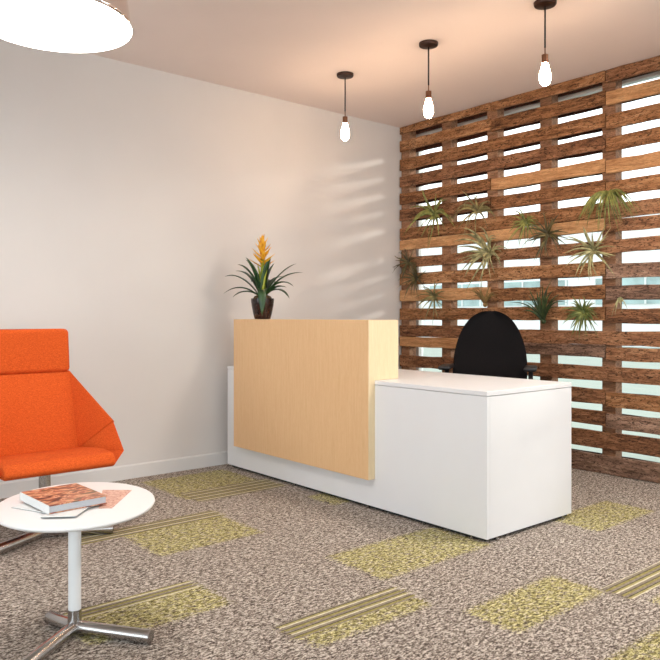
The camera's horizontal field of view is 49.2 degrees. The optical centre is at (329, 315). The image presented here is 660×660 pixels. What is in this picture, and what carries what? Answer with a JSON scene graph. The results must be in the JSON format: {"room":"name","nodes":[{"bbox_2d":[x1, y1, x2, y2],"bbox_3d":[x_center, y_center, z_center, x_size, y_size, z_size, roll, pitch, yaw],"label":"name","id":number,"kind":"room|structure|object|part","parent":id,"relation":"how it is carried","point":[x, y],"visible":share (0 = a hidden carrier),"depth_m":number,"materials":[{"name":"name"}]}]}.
{"room":"lobby","nodes":[
{"label":"lobby","id":0,"kind":"room"},
{"bbox_2d":[0,38,416,482],"bbox_3d":[-2.380,-0.305,4.119,8.350,2.810,0.150,0,0,-40],"label":"wall","id":1,"kind":"structure","parent":0,"point":[131,194],"depth_m":5.07,"materials":[{"name":"white paint"}]},
{"bbox_2d":[0,451,227,498],"bbox_3d":[-2.400,1.052,3.996,7.860,0.095,0.012,0,0,-40],"label":"baseboard","id":2,"kind":"structure","parent":1,"relation":"attached to","point":[8,489],"depth_m":4.84,"materials":[{"name":"white paint"}]},
{"bbox_2d":[0,464,659,659],"bbox_3d":[-0.014,1.160,1.300,8.350,0.120,7.510,0,0,-40],"label":"floor","id":3,"kind":"structure","parent":0,"point":[226,562],"depth_m":2.95,"materials":[{"name":"carpet"}]},
{"bbox_2d":[0,329,123,554],"bbox_3d":[-1.480,0.585,3.662,0.742,1.029,0.701,0,0,-40],"label":"lounge chair","id":4,"kind":"object","parent":3,"relation":"on","point":[50,424],"visible":0.84,"depth_m":3.82,"materials":[{"name":"orange fabric"}]},
{"bbox_3d":[-1.481,1.073,3.427,0.053,0.053,0.310,0,0,20],"label":"leg","id":5,"kind":"part","parent":4,"relation":"part of","materials":[{"name":"metal"}]},
{"bbox_3d":[-1.617,0.528,3.825,0.527,0.444,0.238,0,0,-40],"label":"backrest","id":6,"kind":"part","parent":4,"relation":"part of","materials":[{"name":"orange fabric"}]},
{"bbox_3d":[-1.409,0.711,3.577,0.524,0.078,0.479,0,0,-40],"label":"seat","id":7,"kind":"part","parent":4,"relation":"part of","materials":[{"name":"orange fabric"}]},
{"bbox_3d":[-1.249,1.073,3.622,0.310,0.053,0.053,0,0,-10],"label":"leg","id":8,"kind":"part","parent":4,"relation":"part of","materials":[{"name":"metal"}]},
{"bbox_3d":[-1.181,0.649,3.767,0.115,0.184,0.451,0,0,-43],"label":"armrest","id":9,"kind":"part","parent":4,"relation":"part of","materials":[{"name":"orange fabric"}]},
{"bbox_2d":[0,482,154,659],"bbox_3d":[-0.883,0.874,2.510,0.550,0.450,0.625,0,0,-40],"label":"side table","id":10,"kind":"object","parent":3,"relation":"on","point":[138,501],"visible":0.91,"depth_m":2.43,"materials":[{"name":"white laminate"}]},
{"bbox_2d":[11,503,45,513],"bbox_3d":[-0.938,0.647,2.461,0.232,0.004,0.165,0,0,26],"label":"magazine","id":11,"kind":"object","parent":10,"relation":"on","point":[24,506],"visible":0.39,"depth_m":2.43,"materials":[{"name":"white paper"}]},
{"bbox_2d":[41,507,88,517],"bbox_3d":[-0.865,0.643,2.432,0.116,0.003,0.263,0,0,1],"label":"magazine","id":12,"kind":"object","parent":11,"relation":"on","point":[71,513],"visible":0.43,"depth_m":2.33,"materials":[{"name":"white paper"}]},
{"bbox_2d":[20,483,106,513],"bbox_3d":[-0.921,0.627,2.488,0.202,0.027,0.252,0,0,-43],"label":"book","id":13,"kind":"object","parent":12,"relation":"on","point":[50,500],"visible":1,"depth_m":2.44,"materials":[{"name":"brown paper"}]},
{"bbox_3d":[-0.913,1.077,2.350,0.046,0.046,0.280,0,0,10],"label":"leg","id":14,"kind":"part","parent":10,"relation":"part of","materials":[{"name":"metal"}]},
{"bbox_3d":[-0.949,1.077,2.542,0.130,0.046,0.046,0,0,34],"label":"leg","id":15,"kind":"part","parent":10,"relation":"part of","materials":[{"name":"metal"}]},
{"bbox_2d":[99,490,130,507],"bbox_3d":[-0.791,0.648,2.557,0.109,0.001,0.255,0,0,-1],"label":"brochure","id":16,"kind":"object","parent":10,"relation":"on","point":[113,497],"visible":0.93,"depth_m":2.58,"materials":[{"name":"pink paper"}]},
{"bbox_3d":[-0.737,1.077,2.458,0.284,0.046,0.046,0,0,16],"label":"leg","id":17,"kind":"part","parent":10,"relation":"part of","materials":[{"name":"metal"}]},
{"bbox_2d":[227,319,571,540],"bbox_3d":[0.271,0.561,4.596,0.791,1.078,2.351,0,0,-40],"label":"reception desk","id":18,"kind":"object","parent":3,"relation":"on","point":[326,406],"visible":1,"depth_m":4.05,"materials":[{"name":"white laminate"}]},
{"bbox_2d":[226,235,301,318],"bbox_3d":[-0.489,-0.278,5.042,0.449,0.601,0.444,0,0,-40],"label":"bromeliad","id":19,"kind":"object","parent":18,"relation":"on","point":[262,304],"visible":1,"depth_m":5.02,"materials":[{"name":"green plant"}]},
{"bbox_2d":[251,298,273,318],"bbox_3d":[-0.472,-0.050,5.051,0.162,0.145,0.162,0,0,-40],"label":"pot","id":20,"kind":"object","parent":19,"relation":"attached to","point":[262,309],"depth_m":4.99,"materials":[{"name":"brown ceramic"}]},
{"bbox_2d":[234,319,397,479],"bbox_3d":[-0.144,0.473,4.659,0.238,0.900,1.397,0,0,-40],"label":"panel","id":21,"kind":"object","parent":18,"relation":"on","point":[301,385],"depth_m":4.49,"materials":[{"name":"brown wood"}]},
{"bbox_3d":[0.012,0.736,4.383,0.022,0.690,2.345,0,0,-40],"label":"panel","id":22,"kind":"part","parent":18,"relation":"part of","materials":[{"name":"white laminate"}]},
{"bbox_2d":[227,366,571,395],"bbox_3d":[0.288,0.377,4.613,0.742,0.023,2.346,0,0,-40],"label":"countertop","id":23,"kind":"structure","parent":18,"relation":"on","point":[479,385],"depth_m":3.92,"materials":[{"name":"white laminate"}]},
{"bbox_3d":[1.043,0.736,3.733,0.718,0.690,0.022,0,0,-40],"label":"panel","id":24,"kind":"part","parent":18,"relation":"part of","materials":[{"name":"white laminate"}]},
{"bbox_2d":[438,311,536,379],"bbox_3d":[1.043,0.532,4.761,0.629,1.133,0.601,0,0,17],"label":"chair","id":25,"kind":"object","parent":3,"relation":"on","point":[490,343],"visible":0.61,"depth_m":4.94,"materials":[{"name":"black"}]},
{"bbox_3d":[1.252,0.522,4.701,0.140,0.345,0.038,0,0,8],"label":"armrest","id":26,"kind":"part","parent":25,"relation":"part of","materials":[{"name":"black plastic"}]},
{"bbox_2d":[400,55,659,482],"bbox_3d":[1.796,-0.305,5.241,0.134,2.808,3.480,0,0,-40],"label":"screen","id":27,"kind":"object","parent":3,"relation":"on","point":[550,342],"visible":0.78,"depth_m":5.30,"materials":[{"name":"brown wood"}]},
{"bbox_2d":[392,248,417,281],"bbox_3d":[0.664,-0.453,6.392,0.121,0.314,0.329,0,0,-40],"label":"air plant","id":28,"kind":"object","parent":27,"relation":"attached to","point":[406,262],"visible":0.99,"depth_m":6.41,"materials":[{"name":"green plant"}]},
{"bbox_3d":[0.713,-0.303,6.536,0.090,2.804,0.100,0,0,-40],"label":"post","id":29,"kind":"part","parent":27,"relation":"part of","materials":[{"name":"brown wood"}]},
{"bbox_2d":[398,262,426,297],"bbox_3d":[0.725,-0.307,6.316,0.124,0.350,0.370,0,0,-40],"label":"air plant","id":30,"kind":"object","parent":27,"relation":"attached to","point":[414,277],"visible":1,"depth_m":6.32,"materials":[{"name":"green plant"}]},
{"bbox_2d":[404,190,454,246],"bbox_3d":[0.873,-0.799,6.129,0.139,0.565,0.623,0,0,-40],"label":"air plant","id":31,"kind":"object","parent":27,"relation":"attached to","point":[434,213],"visible":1,"depth_m":6.17,"materials":[{"name":"green plant"}]},
{"bbox_2d":[416,281,444,325],"bbox_3d":[0.864,-0.112,6.156,0.117,0.404,0.361,0,0,-40],"label":"air plant","id":32,"kind":"object","parent":27,"relation":"attached to","point":[432,296],"visible":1,"depth_m":6.18,"materials":[{"name":"green plant"}]},
{"bbox_3d":[1.024,-0.303,6.166,0.090,2.804,0.100,0,0,-40],"label":"post","id":33,"kind":"part","parent":27,"relation":"part of","materials":[{"name":"brown wood"}]},
{"bbox_2d":[453,191,494,237],"bbox_3d":[1.151,-0.780,5.811,0.122,0.456,0.470,0,0,-40],"label":"air plant","id":34,"kind":"object","parent":27,"relation":"attached to","point":[477,209],"visible":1,"depth_m":5.82,"materials":[{"name":"green plant"}]},
{"bbox_2d":[454,227,506,293],"bbox_3d":[1.185,-0.435,5.735,0.166,0.560,0.503,0,0,-40],"label":"air plant","id":35,"kind":"object","parent":27,"relation":"attached to","point":[485,250],"visible":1,"depth_m":5.75,"materials":[{"name":"green plant"}]},
{"bbox_2d":[468,283,497,306],"bbox_3d":[1.215,-0.166,5.749,0.103,0.193,0.303,0,0,-40],"label":"air plant","id":36,"kind":"object","parent":27,"relation":"attached to","point":[487,297],"visible":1,"depth_m":5.75,"materials":[{"name":"green plant"}]},
{"bbox_3d":[1.332,-0.303,5.798,0.090,2.804,0.100,0,0,-40],"label":"post","id":37,"kind":"part","parent":27,"relation":"part of","materials":[{"name":"brown wood"}]},
{"bbox_2d":[506,208,537,244],"bbox_3d":[1.483,-0.665,5.440,0.089,0.305,0.328,0,0,-40],"label":"air plant","id":38,"kind":"object","parent":27,"relation":"attached to","point":[524,222],"visible":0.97,"depth_m":5.48,"materials":[{"name":"green plant"}]},
{"bbox_2d":[512,282,566,323],"bbox_3d":[1.555,-0.099,5.313,0.142,0.318,0.468,0,0,-37],"label":"air plant","id":39,"kind":"object","parent":27,"relation":"attached to","point":[541,311],"visible":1,"depth_m":5.32,"materials":[{"name":"green plant"}]},
{"bbox_2d":[523,211,567,261],"bbox_3d":[1.573,-0.591,5.284,0.153,0.378,0.385,0,0,-40],"label":"air plant","id":40,"kind":"object","parent":27,"relation":"attached to","point":[546,232],"visible":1,"depth_m":5.30,"materials":[{"name":"green plant"}]},
{"bbox_3d":[1.647,-0.303,5.423,0.090,2.804,0.100,0,0,-40],"label":"post","id":41,"kind":"part","parent":27,"relation":"part of","materials":[{"name":"brown wood"}]},
{"bbox_2d":[561,295,597,336],"bbox_3d":[1.759,0.015,5.088,0.119,0.323,0.316,0,0,-40],"label":"air plant","id":42,"kind":"object","parent":27,"relation":"attached to","point":[583,312],"visible":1,"depth_m":5.09,"materials":[{"name":"green plant"}]},
{"bbox_2d":[564,225,614,279],"bbox_3d":[1.800,-0.436,5.020,0.147,0.399,0.395,0,0,-31],"label":"air plant","id":43,"kind":"object","parent":27,"relation":"attached to","point":[591,250],"visible":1,"depth_m":5.04,"materials":[{"name":"green plant"}]},
{"bbox_2d":[575,189,638,234],"bbox_3d":[1.887,-0.703,4.894,0.172,0.335,0.505,0,0,-40],"label":"air plant","id":44,"kind":"object","parent":27,"relation":"attached to","point":[611,194],"visible":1,"depth_m":4.88,"materials":[{"name":"green plant"}]},
{"bbox_3d":[1.970,-0.303,5.037,0.091,2.804,0.100,0,0,-40],"label":"post","id":45,"kind":"part","parent":27,"relation":"part of","materials":[{"name":"brown wood"}]},
{"bbox_2d":[612,297,627,313],"bbox_3d":[1.973,-0.061,4.880,0.058,0.138,0.116,0,0,-40],"label":"air plant","id":46,"kind":"object","parent":27,"relation":"attached to","point":[619,299],"visible":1,"depth_m":4.89,"materials":[{"name":"green plant"}]},
{"bbox_2d":[88,0,659,127],"bbox_3d":[0.024,-1.770,1.332,8.450,0.120,7.510,0,0,-40],"label":"ceiling","id":47,"kind":"structure","parent":0,"point":[487,51],"depth_m":4.54,"materials":[{"name":"paint"}]},
{"bbox_2d":[0,0,131,52],"bbox_3d":[-1.142,-1.451,2.970,0.632,0.516,0.632,0,0,-40],"label":"dome pendant","id":48,"kind":"object","parent":47,"relation":"hanging from","point":[72,26],"visible":1,"depth_m":2.95,"materials":[{"name":"white"}]},
{"bbox_3d":[-1.142,-1.342,2.970,0.626,0.266,0.626,0,0,-40],"label":"lamp shade","id":49,"kind":"part","parent":48,"relation":"part of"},
{"bbox_2d":[337,71,353,140],"bbox_3d":[0.107,-1.474,5.095,0.120,0.470,0.120,0,0,-40],"label":"pendant light","id":50,"kind":"object","parent":47,"relation":"hanging from","point":[344,75],"visible":1,"depth_m":5.08,"materials":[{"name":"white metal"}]},
{"bbox_3d":[0.107,-1.565,5.095,0.009,0.241,0.010,0,0,-40],"label":"cord","id":51,"kind":"part","parent":50,"relation":"part of","materials":[{"name":"black plastic"}]},
{"bbox_2d":[343,111,347,123],"bbox_3d":[0.107,-1.404,5.095,0.036,0.086,0.036,0,0,-40],"label":"socket","id":52,"kind":"object","parent":50,"relation":"attached to","point":[345,119],"depth_m":5.08,"materials":[{"name":"orange metal"}]},
{"bbox_3d":[0.107,-1.300,5.095,0.062,0.122,0.062,0,0,-40],"label":"bulb","id":53,"kind":"part","parent":50,"relation":"part of","materials":[{"name":"white glass"}]},
{"bbox_2d":[419,39,437,117],"bbox_3d":[0.617,-1.474,4.516,0.120,0.470,0.120,0,0,-40],"label":"pendant light","id":54,"kind":"object","parent":47,"relation":"hanging from","point":[428,44],"visible":1,"depth_m":4.50,"materials":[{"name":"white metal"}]},
{"bbox_2d":[426,85,430,97],"bbox_3d":[0.617,-1.404,4.516,0.036,0.086,0.036,0,0,-40],"label":"socket","id":55,"kind":"object","parent":54,"relation":"attached to","point":[428,93],"depth_m":4.50,"materials":[{"name":"orange metal"}]},
{"bbox_3d":[0.617,-1.565,4.516,0.009,0.241,0.010,0,0,-40],"label":"cord","id":56,"kind":"part","parent":54,"relation":"part of","materials":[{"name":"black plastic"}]},
{"bbox_3d":[0.617,-1.300,4.516,0.062,0.122,0.062,0,0,-40],"label":"bulb","id":57,"kind":"part","parent":54,"relation":"part of","materials":[{"name":"white glass"}]},
{"bbox_2d":[534,0,556,85],"bbox_3d":[1.171,-1.482,3.926,0.120,0.456,0.120,0,0,-40],"label":"pendant light","id":58,"kind":"object","parent":47,"relation":"hanging from","point":[545,74],"visible":1,"depth_m":3.91,"materials":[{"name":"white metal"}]},
{"bbox_2d":[542,48,547,62],"bbox_3d":[1.171,-1.419,3.926,0.036,0.086,0.036,0,0,-40],"label":"socket","id":59,"kind":"object","parent":58,"relation":"attached to","point":[544,56],"depth_m":3.91,"materials":[{"name":"orange metal"}]},
{"bbox_3d":[1.171,-1.573,3.926,0.009,0.226,0.010,0,0,-40],"label":"cord","id":60,"kind":"part","parent":58,"relation":"part of","materials":[{"name":"black plastic"}]},
{"bbox_3d":[1.171,-1.315,3.926,0.062,0.122,0.062,0,0,-40],"label":"bulb","id":61,"kind":"part","parent":58,"relation":"part of","materials":[{"name":"white glass"}]},
{"bbox_3d":[4.306,-0.305,2.569,0.100,2.810,3.600,0,0,-40],"label":"wall","id":62,"kind":"structure","parent":0,"visible":0},
{"bbox_2d":[417,71,659,370],"bbox_3d":[1.989,-0.305,5.331,0.060,2.810,3.610,0,0,-40],"label":"window","id":63,"kind":"structure","parent":62,"relation":"in","point":[653,75],"depth_m":5.86,"materials":[{"name":"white glass"}]},
{"bbox_3d":[1.989,-1.685,5.331,0.060,0.050,3.610,0,0,-40],"label":"frame rail","id":64,"kind":"part","parent":63,"relation":"part of","materials":[{"name":"brown wood"}]},
{"label":"outside","id":65,"kind":"structure","parent":0,"visible":0},
{"bbox_2d":[423,346,659,462],"bbox_3d":[25.515,1.250,27.939,64.990,0.200,130.000,0,0,-40],"label":"paving","id":66,"kind":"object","parent":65,"point":[429,352],"depth_m":11.76,"materials":[{"name":"white concrete"}]},
{"bbox_2d":[423,213,659,347],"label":"window","id":67,"kind":"structure","parent":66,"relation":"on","point":[651,255],"depth_m":29.05,"materials":[{"name":"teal glass"}]}
]}

